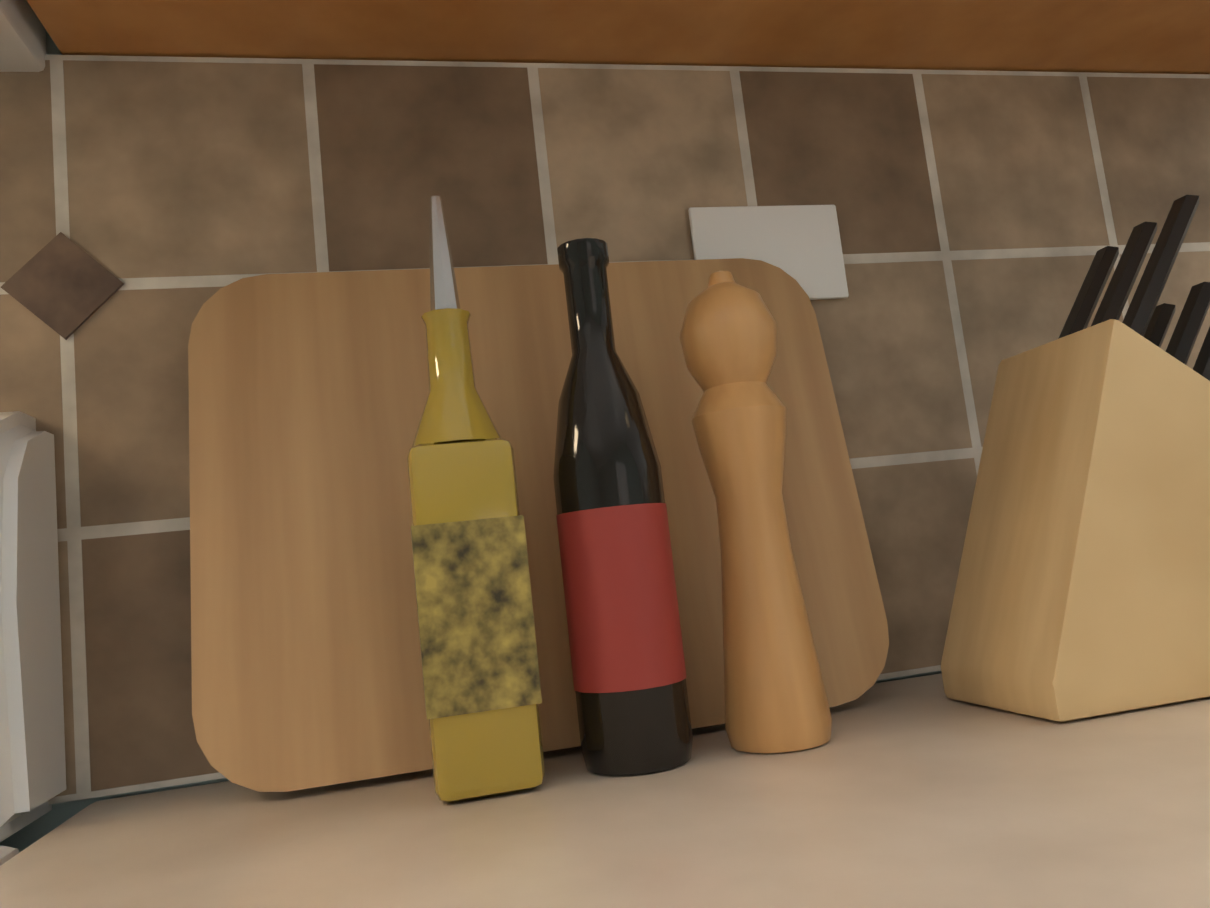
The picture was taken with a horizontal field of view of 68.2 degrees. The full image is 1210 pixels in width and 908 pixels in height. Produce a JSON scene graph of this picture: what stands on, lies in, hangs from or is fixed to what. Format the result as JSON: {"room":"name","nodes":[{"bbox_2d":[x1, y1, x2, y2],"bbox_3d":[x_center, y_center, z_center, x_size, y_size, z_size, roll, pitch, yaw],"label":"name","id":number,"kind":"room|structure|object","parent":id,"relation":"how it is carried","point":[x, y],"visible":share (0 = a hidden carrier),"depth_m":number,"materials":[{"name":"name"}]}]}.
{"room":"kitchen","nodes":[
{"label":"kitchen","id":0,"kind":"room"},
{"bbox_2d":[0,31,941,852],"bbox_3d":[2.682,-0.889,1.429,11.500,3.850,0.200,-5,-7,-13],"label":"wall","id":1,"kind":"structure","parent":0,"point":[40,827],"depth_m":0.52,"materials":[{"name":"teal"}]},
{"bbox_2d":[0,0,46,71],"bbox_3d":[-0.695,-0.449,0.287,0.754,0.423,0.467,-5,-7,-13],"label":"over-the-range microwave","id":2,"kind":"object","parent":1,"relation":"attached to","point":[22,39],"visible":1,"depth_m":0.54,"materials":[{"name":"white"}]},
{"bbox_2d":[27,0,922,68],"bbox_3d":[-0.098,-0.706,0.522,0.536,0.824,0.335,-5,-7,-13],"label":"upper cabinet","id":3,"kind":"object","parent":1,"relation":"attached to","point":[746,33],"depth_m":0.60,"materials":[{"name":"brown wood"}]},
{"bbox_2d":[0,55,1209,804],"bbox_3d":[-0.735,0.006,0.450,3.582,0.458,0.012,-5,-7,-13],"label":"backsplash","id":4,"kind":"structure","parent":1,"relation":"attached to","point":[150,207],"depth_m":0.62,"materials":[{"name":"tile"}]},
{"bbox_2d":[688,205,848,299],"bbox_3d":[0.119,-0.145,0.648,0.115,0.072,0.004,-5,-7,-13],"label":"outlet","id":5,"kind":"object","parent":4,"relation":"attached to","point":[801,245],"visible":0.83,"depth_m":0.65,"materials":[{"name":"white plastic"}]},
{"bbox_2d":[863,0,1209,73],"bbox_3d":[0.289,-0.738,0.610,0.536,0.824,0.335,-5,-7,-13],"label":"upper cabinet","id":6,"kind":"object","parent":1,"relation":"attached to","point":[1139,36],"depth_m":0.68,"materials":[{"name":"brown wood"}]},
{"bbox_3d":[-0.175,0.904,-1.826,3.820,0.150,4.400,-5,-7,-13],"label":"floor","id":7,"kind":"structure","parent":0,"visible":0},
{"bbox_2d":[0,411,65,865],"bbox_3d":[-0.557,0.519,0.031,0.756,1.140,0.749,-5,-7,-13],"label":"range","id":8,"kind":"object","parent":7,"relation":"on","point":[32,762],"visible":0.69,"depth_m":0.48,"materials":[{"name":"white metal"}]},
{"bbox_2d":[0,673,1209,907],"bbox_3d":[0.477,0.512,-0.028,1.215,0.914,1.297,-5,-7,-13],"label":"countertop","id":9,"kind":"structure","parent":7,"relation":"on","point":[916,793],"depth_m":0.28,"materials":[{"name":"beige stone"}]},
{"bbox_2d":[407,195,544,802],"bbox_3d":[-0.074,0.014,0.459,0.054,0.305,0.054,-5,-7,-13],"label":"oil bottle","id":10,"kind":"object","parent":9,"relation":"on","point":[481,679],"visible":1,"depth_m":0.43,"materials":[{"name":"yellow glass"}]},
{"bbox_2d":[188,258,888,791],"bbox_3d":[-0.037,0.022,0.547,0.400,0.298,0.070,-5,-7,-13],"label":"cutting board","id":11,"kind":"object","parent":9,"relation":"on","point":[308,394],"visible":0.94,"depth_m":0.53,"materials":[{"name":"brown wood"}]},
{"bbox_2d":[553,238,692,775],"bbox_3d":[0.002,0.022,0.475,0.059,0.275,0.059,-5,-7,-13],"label":"wine bottle","id":12,"kind":"object","parent":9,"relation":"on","point":[626,647],"visible":1,"depth_m":0.45,"materials":[{"name":"black glass"}]},
{"bbox_2d":[680,271,831,752],"bbox_3d":[0.078,0.024,0.486,0.055,0.257,0.056,-5,-7,-13],"label":"pepper mill","id":13,"kind":"object","parent":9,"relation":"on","point":[776,700],"visible":1,"depth_m":0.47,"materials":[{"name":"brown wood"}]},
{"bbox_2d":[941,195,1209,721],"bbox_3d":[0.311,-0.007,0.530,0.234,0.279,0.100,-5,-7,-13],"label":"knife block","id":14,"kind":"object","parent":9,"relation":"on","point":[1082,589],"visible":1,"depth_m":0.48,"materials":[{"name":"brown wood"}]}
]}

